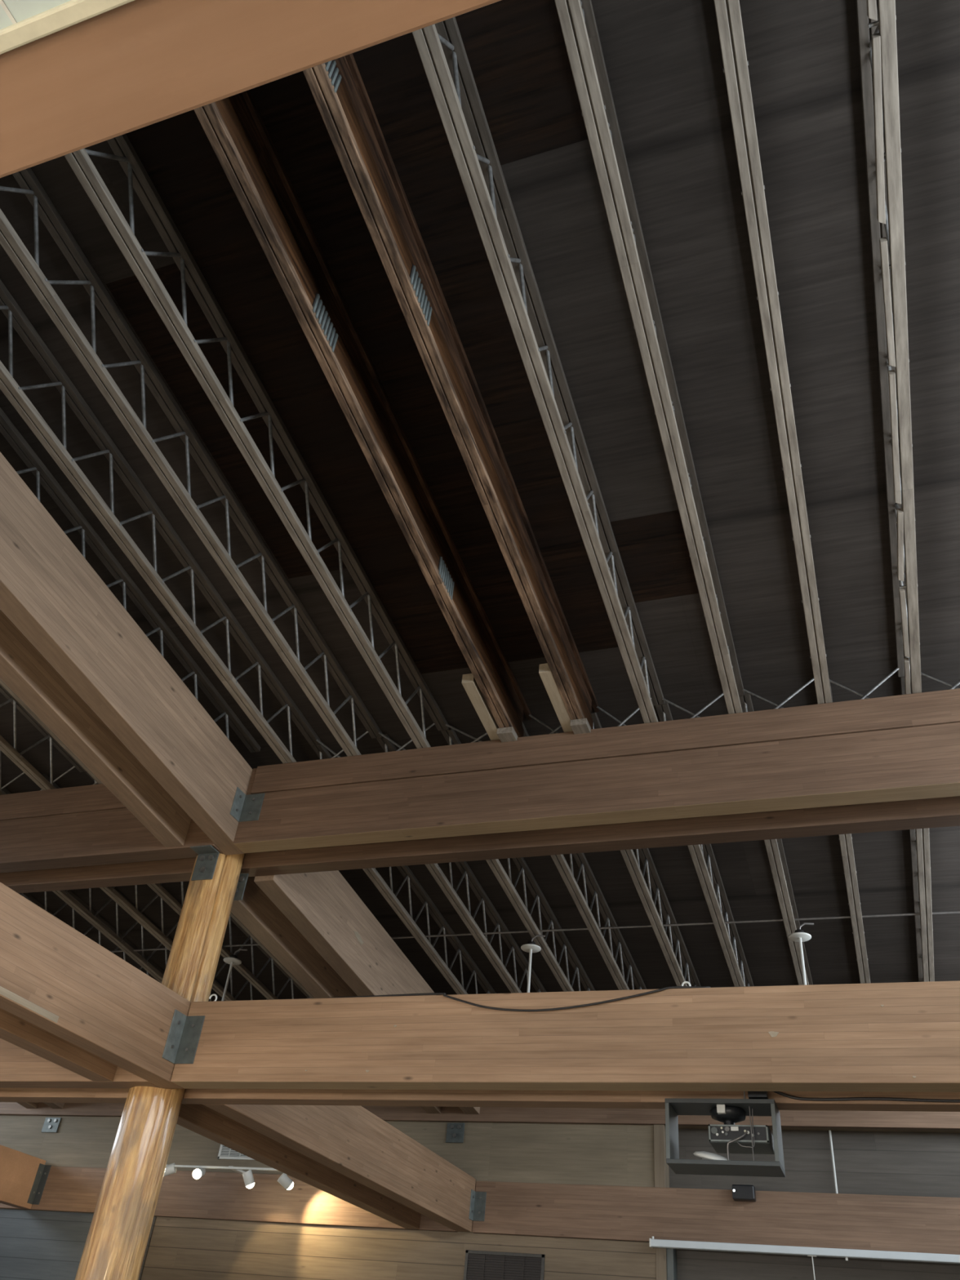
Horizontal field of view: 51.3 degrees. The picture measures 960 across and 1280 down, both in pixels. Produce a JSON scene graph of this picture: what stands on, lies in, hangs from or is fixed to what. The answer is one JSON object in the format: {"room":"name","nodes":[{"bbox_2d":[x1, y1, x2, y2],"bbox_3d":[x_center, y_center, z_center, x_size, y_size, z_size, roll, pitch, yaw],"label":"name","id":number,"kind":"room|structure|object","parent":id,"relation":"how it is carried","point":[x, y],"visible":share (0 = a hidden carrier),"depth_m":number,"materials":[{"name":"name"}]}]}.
{"room":"community hall","nodes":[
{"label":"community hall","id":0,"kind":"room"},
{"bbox_2d":[0,0,71,29],"bbox_3d":[-5.663,-1.915,0.915,15.300,0.120,5.300,-8,-40,18],"label":"ceiling","id":1,"kind":"structure","parent":0,"point":[20,10],"depth_m":1.40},
{"bbox_2d":[0,0,17,24],"bbox_3d":[-1.528,-2.470,-0.498,0.006,0.002,5.292,-8,-40,18],"label":"trim","id":2,"kind":"structure","parent":1,"relation":"attached to","point":[7,11],"depth_m":1.41,"materials":[{"name":"white paint"}]},
{"bbox_2d":[0,1115,656,1279],"bbox_3d":[-3.340,6.890,11.291,10.800,5.600,0.168,-8,-40,18],"label":"wall","id":3,"kind":"structure","parent":0,"point":[180,1248],"depth_m":10.80,"materials":[{"name":"wood"}]},
{"bbox_2d":[40,1117,61,1132],"bbox_3d":[-5.467,6.177,12.724,0.240,0.175,0.026,-8,-40,18],"label":"plate","id":4,"kind":"object","parent":3,"relation":"attached to","point":[51,1124],"visible":1,"depth_m":12.72,"materials":[{"name":"metal"}]},
{"bbox_2d":[137,1216,156,1279],"bbox_3d":[-3.968,7.896,10.625,0.200,3.092,0.035,-8,-40,18],"label":"trim","id":5,"kind":"structure","parent":3,"relation":"attached to","point":[154,1217],"depth_m":11.34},
{"bbox_2d":[0,1166,457,1231],"bbox_3d":[-4.311,6.557,11.878,8.700,0.475,0.055,-8,-40,18],"label":"beam","id":6,"kind":"structure","parent":3,"relation":"attached to","point":[224,1196],"depth_m":11.36,"materials":[{"name":"wood"}]},
{"bbox_2d":[0,1144,45,1208],"bbox_3d":[-6.295,5.194,10.466,0.160,0.533,4.945,-8,-40,18],"label":"beam","id":7,"kind":"structure","parent":6,"relation":"attached to","point":[18,1170],"depth_m":11.95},
{"bbox_2d":[26,1163,51,1204],"bbox_3d":[-5.377,6.637,12.186,0.100,0.430,0.100,-8,-40,18],"label":"bracket","id":8,"kind":"object","parent":6,"relation":"attached to","point":[43,1171],"visible":1,"depth_m":12.20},
{"bbox_2d":[164,1162,293,1190],"bbox_3d":[-2.771,6.041,11.193,1.696,0.224,0.550,-8,-40,18],"label":"track light","id":9,"kind":"object","parent":6,"relation":"attached to","point":[248,1178],"visible":0.88,"depth_m":11.06,"materials":[{"name":"white paint"}]},
{"bbox_2d":[217,1144,254,1159],"bbox_3d":[-2.793,5.936,11.731,0.585,0.305,0.020,-8,-40,18],"label":"air vent","id":10,"kind":"object","parent":3,"relation":"in","point":[224,1153],"visible":0.22,"depth_m":11.71,"materials":[{"name":"metal"}]},
{"bbox_2d":[445,1122,465,1142],"bbox_3d":[-0.275,5.427,11.001,0.205,0.200,0.026,-8,-40,18],"label":"plate","id":11,"kind":"object","parent":3,"relation":"attached to","point":[455,1131],"visible":1,"depth_m":11.00,"materials":[{"name":"metal"}]},
{"bbox_2d":[0,1102,959,1129],"bbox_3d":[-1.103,5.189,11.564,15.300,0.694,0.055,-8,-40,18],"label":"beam","id":12,"kind":"structure","parent":3,"relation":"attached to","point":[788,1118],"depth_m":10.55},
{"bbox_2d":[440,725,595,991],"bbox_3d":[0.553,2.605,9.350,0.096,0.933,5.196,-8,-40,18],"label":"joist","id":13,"kind":"object","parent":12,"relation":"on","point":[451,736],"visible":0.44,"depth_m":9.32,"materials":[{"name":"metal"}]},
{"bbox_2d":[520,934,545,992],"bbox_3d":[0.444,2.968,8.920,0.183,0.699,0.188,31,-44,-28],"label":"rod","id":14,"kind":"object","parent":13,"relation":"hanging from","point":[531,947],"visible":0.65,"depth_m":9.01,"materials":[{"name":"white paint"}]},
{"bbox_2d":[463,1249,544,1279],"bbox_3d":[0.224,6.442,9.920,0.840,0.620,0.020,-8,-40,18],"label":"air vent","id":15,"kind":"object","parent":3,"relation":"in","point":[478,1264],"visible":1,"depth_m":10.04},
{"bbox_2d":[655,1248,666,1279],"bbox_3d":[1.655,7.149,8.845,0.100,3.090,0.230,-8,-40,18],"label":"trim","id":16,"kind":"structure","parent":3,"relation":"attached to","point":[660,1253],"depth_m":9.60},
{"bbox_2d":[471,1181,959,1254],"bbox_3d":[2.965,5.503,9.466,6.425,0.475,0.055,-8,-40,18],"label":"beam","id":17,"kind":"structure","parent":3,"relation":"attached to","point":[888,1223],"depth_m":9.64,"materials":[{"name":"wood"}]},
{"bbox_2d":[731,1184,755,1201],"bbox_3d":[2.552,5.349,9.658,0.210,0.128,0.117,-8,-40,18],"label":"wall speaker","id":18,"kind":"object","parent":17,"relation":"attached to","point":[740,1193],"visible":1,"depth_m":9.62,"materials":[{"name":"black plastic"}]},
{"bbox_2d":[648,1235,959,1279],"bbox_3d":[3.548,5.979,8.657,4.155,1.235,0.097,-8,-40,18],"label":"projection screen","id":19,"kind":"object","parent":17,"relation":"attached to","point":[657,1243],"visible":1,"depth_m":9.15,"materials":[{"name":"white paint"}]},
{"bbox_2d":[0,0,959,1001],"bbox_3d":[-3.545,-0.828,6.830,15.700,1.781,17.000,-8,-40,18],"label":"ceiling","id":20,"kind":"structure","parent":0,"point":[664,62],"depth_m":5.56,"materials":[{"name":"wood"}]},
{"bbox_2d":[221,948,247,1000],"bbox_3d":[-2.504,3.397,9.896,0.183,0.699,0.188,31,-44,-28],"label":"rod","id":21,"kind":"object","parent":20,"relation":"hanging from","point":[233,959],"visible":0.7,"depth_m":9.99,"materials":[{"name":"white paint"}]},
{"bbox_2d":[788,922,813,985],"bbox_3d":[2.649,2.648,8.189,0.183,0.699,0.188,31,-44,-28],"label":"rod","id":22,"kind":"object","parent":20,"relation":"hanging from","point":[799,935],"visible":0.75,"depth_m":8.28,"materials":[{"name":"white paint"}]},
{"bbox_2d":[668,1128,959,1279],"bbox_3d":[3.948,5.947,9.020,4.420,5.600,0.120,-8,-40,18],"label":"wall","id":23,"kind":"structure","parent":0,"point":[920,1164],"depth_m":9.66,"materials":[{"name":"wood"}]},
{"bbox_2d":[653,1124,669,1187],"bbox_3d":[1.864,5.352,10.243,0.110,0.660,0.230,-8,-40,18],"label":"trim","id":24,"kind":"structure","parent":23,"relation":"attached to","point":[661,1171],"depth_m":10.18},
{"bbox_2d":[666,1248,677,1279],"bbox_3d":[1.738,7.146,8.831,0.065,3.090,0.200,-8,-40,18],"label":"trim","id":25,"kind":"structure","parent":23,"relation":"attached to","point":[672,1274],"depth_m":9.62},
{"bbox_2d":[664,1124,959,1133],"bbox_3d":[4.016,4.499,9.986,4.500,0.730,0.180,-8,-40,18],"label":"trim","id":26,"kind":"structure","parent":23,"relation":"attached to","point":[679,1126],"depth_m":9.87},
{"bbox_2d":[828,1129,838,1193],"bbox_3d":[3.456,5.125,9.760,0.022,0.610,0.021,-26,-48,34],"label":"rod","id":27,"kind":"object","parent":23,"relation":"hanging from","point":[829,1131],"visible":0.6,"depth_m":9.77,"materials":[{"name":"white paint"}]},
{"bbox_3d":[-4.099,4.056,3.026,15.700,0.200,17.000,-8,-40,18],"label":"floor","id":28,"kind":"structure","parent":0,"visible":0},
{"bbox_2d":[75,853,244,1279],"bbox_3d":[-2.178,3.339,6.351,0.361,5.340,0.361,18,-39,-15],"label":"log post","id":29,"kind":"object","parent":28,"relation":"on","point":[117,1240],"visible":0.63,"depth_m":6.35,"materials":[{"name":"wood"}]},
{"bbox_2d":[0,1038,161,1088],"bbox_3d":[-6.130,3.258,7.931,8.638,0.503,0.167,-8,-40,18],"label":"beam","id":30,"kind":"structure","parent":29,"relation":"attached to","point":[20,1068],"depth_m":6.69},
{"bbox_2d":[0,1008,117,1080],"bbox_3d":[-3.272,1.108,4.756,0.160,0.503,5.165,-8,-40,18],"label":"beam","id":31,"kind":"structure","parent":30,"relation":"attached to","point":[14,1029],"depth_m":6.06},
{"bbox_2d":[0,882,191,1088],"bbox_3d":[-2.840,1.100,4.682,0.164,0.503,5.332,-8,-40,18],"label":"beam","id":32,"kind":"structure","parent":29,"relation":"attached to","point":[55,978],"depth_m":5.73,"materials":[{"name":"wood"}]},
{"bbox_2d":[0,808,223,872],"bbox_3d":[-5.977,1.905,8.985,8.638,0.639,0.167,-8,-40,18],"label":"beam","id":33,"kind":"structure","parent":29,"relation":"attached to","point":[115,836],"depth_m":7.88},
{"bbox_2d":[0,684,85,790],"bbox_3d":[-4.302,-0.422,7.000,0.096,0.904,5.040,-8,-40,18],"label":"joist","id":34,"kind":"object","parent":33,"relation":"on","point":[6,748],"visible":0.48,"depth_m":8.20,"materials":[{"name":"metal"}]},
{"bbox_2d":[0,678,102,783],"bbox_3d":[-3.766,-0.500,6.822,0.096,0.904,5.040,-8,-40,18],"label":"joist","id":35,"kind":"object","parent":33,"relation":"on","point":[2,683],"visible":0.02,"depth_m":7.70,"materials":[{"name":"metal"}]},
{"bbox_2d":[0,783,126,820],"bbox_3d":[-6.257,1.732,9.126,8.070,0.245,0.020,-8,-40,18],"label":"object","id":36,"kind":"structure","parent":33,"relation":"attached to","point":[93,797],"depth_m":8.19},
{"bbox_2d":[0,608,191,847],"bbox_3d":[-3.072,-0.402,6.010,0.165,1.111,5.033,-8,-40,18],"label":"beam","id":37,"kind":"structure","parent":33,"relation":"attached to","point":[24,669],"depth_m":6.69,"materials":[{"name":"wood"}]},
{"bbox_2d":[0,407,260,752],"bbox_3d":[-2.675,-0.658,6.461,0.096,0.904,5.040,-8,-40,18],"label":"joist","id":38,"kind":"object","parent":33,"relation":"on","point":[43,476],"visible":0.38,"depth_m":6.88,"materials":[{"name":"metal"}]},
{"bbox_2d":[0,452,252,854],"bbox_3d":[-2.642,-0.404,5.932,0.167,1.127,5.200,-8,-40,18],"label":"beam","id":39,"kind":"structure","parent":29,"relation":"attached to","point":[49,590],"depth_m":6.35,"materials":[{"name":"wood"}]},
{"bbox_2d":[190,844,219,880],"bbox_3d":[-2.060,1.646,7.377,0.178,0.217,0.126,-8,-40,18],"label":"plate","id":40,"kind":"object","parent":29,"relation":"attached to","point":[207,857],"visible":1,"depth_m":7.41,"materials":[{"name":"metal"}]},
{"bbox_2d":[233,873,248,900],"bbox_3d":[-1.867,1.895,7.668,0.140,0.217,0.026,-8,-40,18],"label":"plate","id":41,"kind":"object","parent":29,"relation":"attached to","point":[242,879],"visible":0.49,"depth_m":7.66,"materials":[{"name":"metal"}]},
{"bbox_2d":[0,795,959,893],"bbox_3d":[-2.719,1.705,8.214,15.300,0.589,0.150,-8,-40,18],"label":"beam","id":42,"kind":"structure","parent":29,"relation":"attached to","point":[936,812],"depth_m":6.96,"materials":[{"name":"wood"}]},
{"bbox_2d":[16,1102,38,1108],"bbox_3d":[-6.567,4.133,11.456,0.160,1.104,4.965,-8,-40,18],"label":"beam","id":43,"kind":"structure","parent":42,"relation":"attached to","point":[27,1104],"depth_m":12.85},
{"bbox_2d":[18,893,60,919],"bbox_3d":[-4.704,3.366,11.093,0.096,0.933,5.196,-8,-40,18],"label":"joist","id":44,"kind":"object","parent":42,"relation":"on","point":[27,895],"visible":0.02,"depth_m":10.81,"materials":[{"name":"metal"}]},
{"bbox_2d":[44,1102,64,1108],"bbox_3d":[-6.172,4.076,11.325,0.160,1.104,4.965,-8,-40,18],"label":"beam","id":45,"kind":"structure","parent":42,"relation":"attached to","point":[54,1105],"depth_m":12.72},
{"bbox_2d":[19,889,164,975],"bbox_3d":[-4.177,3.290,10.918,0.096,0.933,5.196,-8,-40,18],"label":"joist","id":46,"kind":"object","parent":42,"relation":"on","point":[72,894],"visible":0.05,"depth_m":10.94,"materials":[{"name":"metal"}]},
{"bbox_2d":[1,784,238,1001],"bbox_3d":[-3.650,3.214,10.743,0.096,0.933,5.196,-8,-40,18],"label":"joist","id":47,"kind":"object","parent":42,"relation":"on","point":[65,896],"visible":0.27,"depth_m":10.38,"materials":[{"name":"metal"}]},
{"bbox_2d":[42,773,267,1000],"bbox_3d":[-3.124,3.138,10.569,0.096,0.933,5.196,-8,-40,18],"label":"joist","id":48,"kind":"object","parent":42,"relation":"on","point":[110,891],"visible":0.19,"depth_m":10.06,"materials":[{"name":"metal"}]},
{"bbox_2d":[85,771,311,999],"bbox_3d":[-2.616,3.064,10.400,0.096,0.933,5.196,-8,-40,18],"label":"joist","id":49,"kind":"object","parent":42,"relation":"on","point":[157,888],"visible":0.15,"depth_m":10.60,"materials":[{"name":"metal"}]},
{"bbox_2d":[230,911,314,998],"bbox_3d":[-2.108,2.990,10.232,0.096,0.933,5.196,-8,-40,18],"label":"joist","id":50,"kind":"object","parent":42,"relation":"on","point":[232,915],"visible":0.03,"depth_m":10.15,"materials":[{"name":"metal"}]},
{"bbox_2d":[231,876,441,1113],"bbox_3d":[-1.278,3.367,9.702,0.170,1.104,4.965,-8,-40,18],"label":"beam","id":51,"kind":"structure","parent":42,"relation":"attached to","point":[256,911],"depth_m":8.66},
{"bbox_2d":[253,870,479,1114],"bbox_3d":[-0.851,3.305,9.560,0.178,1.104,4.965,-8,-40,18],"label":"beam","id":52,"kind":"structure","parent":42,"relation":"attached to","point":[323,907],"depth_m":8.70,"materials":[{"name":"wood"}]},
{"bbox_2d":[311,741,496,994],"bbox_3d":[-0.514,2.760,9.704,0.096,0.933,5.196,-8,-40,18],"label":"joist","id":53,"kind":"object","parent":42,"relation":"on","point":[321,751],"visible":0.34,"depth_m":9.68,"materials":[{"name":"metal"}]},
{"bbox_2d":[110,911,959,952],"bbox_3d":[-1.892,3.027,9.969,15.000,0.030,0.020,-8,-40,18],"label":"conduit pipe","id":54,"kind":"object","parent":53,"relation":"attached to","point":[947,912],"visible":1,"depth_m":8.85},
{"bbox_2d":[376,733,546,992],"bbox_3d":[0.036,2.680,9.521,0.096,0.933,5.196,-8,-40,18],"label":"joist","id":55,"kind":"object","parent":42,"relation":"on","point":[447,888],"visible":0.52,"depth_m":9.48,"materials":[{"name":"metal"}]},
{"bbox_2d":[522,722,647,990],"bbox_3d":[1.079,2.529,9.175,0.096,0.933,5.196,-8,-40,18],"label":"joist","id":56,"kind":"object","parent":42,"relation":"on","point":[567,874],"visible":0.47,"depth_m":9.17,"materials":[{"name":"metal"}]},
{"bbox_2d":[591,711,701,986],"bbox_3d":[1.620,2.450,8.996,0.096,0.933,5.196,-8,-40,18],"label":"joist","id":57,"kind":"object","parent":42,"relation":"on","point":[633,864],"visible":0.44,"depth_m":8.95,"materials":[{"name":"metal"}]},
{"bbox_2d":[655,701,754,986],"bbox_3d":[2.123,2.377,8.829,0.096,0.933,5.196,-8,-40,18],"label":"joist","id":58,"kind":"object","parent":42,"relation":"on","point":[703,856],"visible":0.52,"depth_m":8.74,"materials":[{"name":"metal"}]},
{"bbox_2d":[738,691,813,985],"bbox_3d":[2.669,2.298,8.648,0.096,0.933,5.196,-8,-40,18],"label":"joist","id":59,"kind":"object","parent":42,"relation":"on","point":[775,848],"visible":0.38,"depth_m":8.33,"materials":[{"name":"metal"}]},
{"bbox_2d":[829,681,870,983],"bbox_3d":[3.176,2.225,8.480,0.096,0.933,5.196,-8,-40,18],"label":"joist","id":60,"kind":"object","parent":42,"relation":"on","point":[846,840],"visible":0.38,"depth_m":8.11,"materials":[{"name":"metal"}]},
{"bbox_2d":[900,676,934,982],"bbox_3d":[3.680,2.152,8.313,0.096,0.933,5.196,-8,-40,18],"label":"joist","id":61,"kind":"object","parent":42,"relation":"on","point":[919,838],"visible":0.38,"depth_m":8.15,"materials":[{"name":"metal"}]},
{"bbox_2d":[0,1088,959,1111],"bbox_3d":[-2.870,3.038,7.175,15.300,0.503,0.150,-8,-40,18],"label":"beam","id":62,"kind":"structure","parent":29,"relation":"attached to","point":[437,1098],"depth_m":6.01,"materials":[{"name":"wood"}]},
{"bbox_2d":[176,1103,421,1229],"bbox_3d":[-1.504,4.509,8.856,0.160,0.493,4.965,-8,-40,18],"label":"beam","id":63,"kind":"structure","parent":62,"relation":"attached to","point":[201,1119],"depth_m":8.41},
{"bbox_2d":[203,1104,475,1231],"bbox_3d":[-0.961,4.431,8.676,0.175,0.493,4.965,-8,-40,18],"label":"beam","id":64,"kind":"structure","parent":62,"relation":"attached to","point":[352,1141],"depth_m":8.53,"materials":[{"name":"wood"}]},
{"bbox_2d":[468,1189,486,1221],"bbox_3d":[-0.023,5.878,10.384,0.130,0.270,0.120,-8,-40,18],"label":"bracket","id":65,"kind":"object","parent":64,"relation":"attached to","point":[477,1199],"visible":1,"depth_m":10.41,"materials":[{"name":"metal"}]},
{"bbox_2d":[664,1091,785,1177],"bbox_3d":[1.343,2.674,5.512,0.591,0.455,0.280,-8,-40,18],"label":"mount","id":66,"kind":"object","parent":62,"relation":"hanging from","point":[759,1101],"visible":0.95,"depth_m":5.42,"materials":[{"name":"grey metal"}]},
{"bbox_2d":[693,1151,727,1159],"bbox_3d":[1.270,2.817,5.422,0.223,0.076,0.215,29,-43,-26],"label":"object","id":67,"kind":"object","parent":66,"relation":"in","point":[704,1155],"visible":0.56,"depth_m":5.36,"materials":[{"name":"white paint"}]},
{"bbox_2d":[716,1104,725,1114],"bbox_3d":[1.324,2.573,5.474,0.045,0.043,0.040,-8,-40,18],"label":"junction box","id":68,"kind":"object","parent":66,"relation":"attached to","point":[721,1108],"visible":1,"depth_m":5.46,"materials":[{"name":"white paint"}]},
{"bbox_2d":[707,1105,774,1160],"bbox_3d":[1.438,2.750,5.502,0.325,0.270,0.340,-8,-40,18],"label":"projector","id":69,"kind":"object","parent":66,"relation":"in","point":[728,1138],"visible":0.96,"depth_m":5.45,"materials":[{"name":"black plastic"}]},
{"bbox_2d":[711,1126,717,1133],"bbox_3d":[1.284,2.689,5.474,0.036,0.036,0.008,-8,-40,18],"label":"socket","id":70,"kind":"object","parent":69,"relation":"attached to","point":[713,1129],"depth_m":5.47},
{"bbox_2d":[773,1091,959,1102],"bbox_3d":[2.857,2.302,5.081,2.823,0.102,0.017,-8,-40,18],"label":"cable","id":71,"kind":"object","parent":62,"relation":"attached to","point":[777,1092],"visible":0.82,"depth_m":5.32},
{"bbox_3d":[3.519,0.093,2.874,0.200,7.200,17.000,-8,-40,18],"label":"wall","id":72,"kind":"structure","parent":0,"visible":0},
{"bbox_2d":[0,0,134,54],"bbox_3d":[-0.661,-0.876,1.437,6.500,0.042,0.026,-8,-40,18],"label":"trim","id":73,"kind":"structure","parent":72,"relation":"attached to","point":[70,13],"depth_m":1.40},
{"bbox_2d":[0,0,501,177],"bbox_3d":[-0.610,-1.006,1.648,6.500,0.490,0.156,-8,-40,18],"label":"beam","id":74,"kind":"structure","parent":72,"relation":"attached to","point":[134,65],"depth_m":1.44,"materials":[{"name":"wood"}]},
{"bbox_2d":[170,980,959,1092],"bbox_3d":[1.141,2.204,5.519,6.495,0.503,0.170,-8,-40,18],"label":"beam","id":75,"kind":"structure","parent":72,"relation":"attached to","point":[901,1037],"depth_m":5.60,"materials":[{"name":"wood"}]},
{"bbox_2d":[161,1008,204,1063],"bbox_3d":[-1.898,2.541,6.403,0.145,0.300,0.140,-8,-40,18],"label":"bracket","id":76,"kind":"object","parent":75,"relation":"attached to","point":[184,1031],"visible":1,"depth_m":6.43,"materials":[{"name":"metal"}]},
{"bbox_2d":[299,984,809,1011],"bbox_3d":[1.232,1.999,5.570,6.100,0.135,0.096,-8,-40,18],"label":"cable","id":77,"kind":"object","parent":75,"relation":"attached to","point":[670,987],"visible":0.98,"depth_m":5.79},
{"bbox_2d":[233,722,959,853],"bbox_3d":[1.295,0.851,6.574,6.495,0.639,0.167,-8,-40,18],"label":"beam","id":78,"kind":"structure","parent":72,"relation":"attached to","point":[917,762],"depth_m":6.54,"materials":[{"name":"wood"}]},
{"bbox_2d":[0,279,320,763],"bbox_3d":[-2.216,-0.870,6.154,0.096,0.943,5.440,-8,-40,18],"label":"joist","id":79,"kind":"object","parent":78,"relation":"on","point":[16,317],"visible":0.91,"depth_m":6.27,"materials":[{"name":"metal"}]},
{"bbox_2d":[316,730,368,758],"bbox_3d":[-1.112,0.907,7.827,0.498,0.404,0.046,-8,-40,18],"label":"brace","id":80,"kind":"object","parent":79,"relation":"attached to","point":[366,731],"visible":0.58,"depth_m":7.85,"materials":[{"name":"metal"}]},
{"bbox_2d":[0,167,382,756],"bbox_3d":[-1.700,-0.944,5.983,0.096,0.943,5.440,-8,-40,18],"label":"joist","id":81,"kind":"object","parent":78,"relation":"on","point":[28,268],"visible":0.89,"depth_m":5.75,"materials":[{"name":"metal"}]},
{"bbox_2d":[378,723,435,751],"bbox_3d":[-0.588,0.831,7.653,0.514,0.405,0.046,-8,-40,18],"label":"brace","id":82,"kind":"object","parent":81,"relation":"attached to","point":[433,724],"visible":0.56,"depth_m":7.67,"materials":[{"name":"metal"}]},
{"bbox_2d":[230,786,265,822],"bbox_3d":[-1.730,1.218,7.433,0.170,0.227,0.130,-8,-40,18],"label":"bracket","id":83,"kind":"object","parent":78,"relation":"attached to","point":[244,807],"visible":1,"depth_m":7.46,"materials":[{"name":"metal"}]},
{"bbox_2d":[63,133,448,748],"bbox_3d":[-1.168,-1.021,5.807,0.096,0.943,5.440,-8,-40,18],"label":"joist","id":84,"kind":"object","parent":78,"relation":"on","point":[79,161],"visible":0.82,"depth_m":5.50,"materials":[{"name":"metal"}]},
{"bbox_2d":[445,723,487,742],"bbox_3d":[-0.006,0.747,7.460,0.621,0.406,0.046,-8,-40,18],"label":"brace","id":85,"kind":"object","parent":84,"relation":"attached to","point":[446,725],"visible":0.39,"depth_m":7.52,"materials":[{"name":"metal"}]},
{"bbox_2d":[193,89,532,737],"bbox_3d":[-0.535,-1.113,5.597,0.088,0.943,5.440,-8,-40,18],"label":"joist","id":86,"kind":"object","parent":78,"relation":"on","point":[233,126],"visible":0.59,"depth_m":5.25,"materials":[{"name":"wood"}]},
{"bbox_2d":[311,292,337,352],"bbox_3d":[-0.767,-1.569,4.959,0.012,0.174,0.250,-8,-40,18],"label":"plate","id":87,"kind":"object","parent":86,"relation":"attached to","point":[324,320],"visible":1,"depth_m":4.95,"materials":[{"name":"metal"}]},
{"bbox_2d":[438,555,454,599],"bbox_3d":[-0.206,-0.375,6.129,0.012,0.173,0.240,-8,-40,18],"label":"plate","id":88,"kind":"object","parent":86,"relation":"attached to","point":[446,576],"visible":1,"depth_m":6.12,"materials":[{"name":"metal"}]},
{"bbox_2d":[528,714,561,733],"bbox_3d":[0.554,0.666,7.274,0.469,0.404,0.046,-8,-40,18],"label":"brace","id":89,"kind":"object","parent":86,"relation":"attached to","point":[530,715],"visible":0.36,"depth_m":7.33,"materials":[{"name":"metal"}]},
{"bbox_2d":[302,53,599,728],"bbox_3d":[-0.048,-1.184,5.435,0.088,0.943,5.440,-8,-40,18],"label":"joist","id":90,"kind":"object","parent":78,"relation":"on","point":[348,114],"visible":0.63,"depth_m":5.08,"materials":[{"name":"wood"}]},
{"bbox_2d":[323,60,342,93],"bbox_3d":[-0.623,-2.371,4.080,0.012,0.172,0.220,-8,-40,18],"label":"plate","id":91,"kind":"object","parent":90,"relation":"attached to","point":[331,67],"visible":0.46,"depth_m":4.12,"materials":[{"name":"metal"}]},
{"bbox_2d":[409,264,431,326],"bbox_3d":[-0.283,-1.646,4.790,0.012,0.174,0.250,-8,-40,18],"label":"plate","id":92,"kind":"object","parent":90,"relation":"attached to","point":[415,279],"visible":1,"depth_m":4.78,"materials":[{"name":"metal"}]},
{"bbox_2d":[596,697,651,726],"bbox_3d":[1.024,0.598,7.118,0.431,0.404,0.046,-8,-40,18],"label":"brace","id":93,"kind":"object","parent":90,"relation":"attached to","point":[597,707],"visible":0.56,"depth_m":7.13,"materials":[{"name":"metal"}]},
{"bbox_2d":[461,673,499,740],"bbox_3d":[0.040,0.513,6.959,0.085,0.146,0.760,-8,-40,18],"label":"stud","id":94,"kind":"object","parent":78,"relation":"on","point":[468,682],"visible":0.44,"depth_m":6.85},
{"bbox_2d":[496,726,518,742],"bbox_3d":[0.193,0.670,7.016,0.115,0.047,0.132,-8,-40,18],"label":"block","id":95,"kind":"object","parent":78,"relation":"on","point":[505,734],"visible":1,"depth_m":6.98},
{"bbox_2d":[412,17,664,723],"bbox_3d":[0.405,-1.249,5.285,0.096,0.943,5.440,-8,-40,18],"label":"joist","id":96,"kind":"object","parent":78,"relation":"on","point":[440,46],"visible":0.86,"depth_m":4.92,"materials":[{"name":"metal"}]},
{"bbox_2d":[662,692,723,718],"bbox_3d":[1.514,0.527,6.956,0.510,0.405,0.046,-8,-40,18],"label":"brace","id":97,"kind":"object","parent":96,"relation":"attached to","point":[722,694],"visible":0.36,"depth_m":6.97,"materials":[{"name":"metal"}]},
{"bbox_2d":[538,662,573,732],"bbox_3d":[0.547,0.439,6.791,0.085,0.146,0.760,-8,-40,18],"label":"stud","id":98,"kind":"object","parent":78,"relation":"on","point":[544,672],"visible":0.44,"depth_m":6.68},
{"bbox_2d":[569,718,591,734],"bbox_3d":[0.691,0.597,6.851,0.115,0.047,0.132,-8,-40,18],"label":"block","id":99,"kind":"object","parent":78,"relation":"on","point":[581,726],"visible":1,"depth_m":6.82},
{"bbox_2d":[250,688,959,794],"bbox_3d":[1.308,0.632,6.621,6.442,0.234,0.020,-8,-40,18],"label":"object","id":100,"kind":"structure","parent":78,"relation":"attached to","point":[938,707],"depth_m":6.71,"materials":[{"name":"wood"}]},
{"bbox_2d":[554,0,744,714],"bbox_3d":[0.932,-1.326,5.110,0.096,0.943,5.440,-8,-40,18],"label":"joist","id":101,"kind":"object","parent":78,"relation":"on","point":[577,20],"visible":0.95,"depth_m":4.72,"materials":[{"name":"metal"}]},
{"bbox_2d":[742,677,813,709],"bbox_3d":[2.043,0.450,6.780,0.513,0.405,0.046,-8,-40,18],"label":"brace","id":102,"kind":"object","parent":101,"relation":"attached to","point":[812,679],"visible":0.39,"depth_m":6.80,"materials":[{"name":"metal"}]},
{"bbox_2d":[713,0,831,704],"bbox_3d":[1.463,-1.403,4.934,0.096,0.943,5.440,-8,-40,18],"label":"joist","id":103,"kind":"object","parent":78,"relation":"on","point":[728,15],"visible":0.86,"depth_m":4.52,"materials":[{"name":"metal"}]},
{"bbox_2d":[829,667,898,699],"bbox_3d":[2.559,0.375,6.610,0.481,0.404,0.046,-8,-40,18],"label":"brace","id":104,"kind":"object","parent":103,"relation":"attached to","point":[877,686],"visible":0.36,"depth_m":6.63,"materials":[{"name":"metal"}]},
{"bbox_2d":[855,0,921,694],"bbox_3d":[1.959,-1.474,4.770,0.104,0.943,5.440,-8,-40,18],"label":"joist","id":105,"kind":"object","parent":78,"relation":"on","point":[876,19],"visible":0.97,"depth_m":4.56,"materials":[{"name":"metal"}]},
{"bbox_2d":[920,672,959,689],"bbox_3d":[3.072,0.301,6.439,0.509,0.405,0.046,-8,-40,18],"label":"brace","id":106,"kind":"object","parent":105,"relation":"attached to","point":[957,684],"visible":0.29,"depth_m":6.50,"materials":[{"name":"metal"}]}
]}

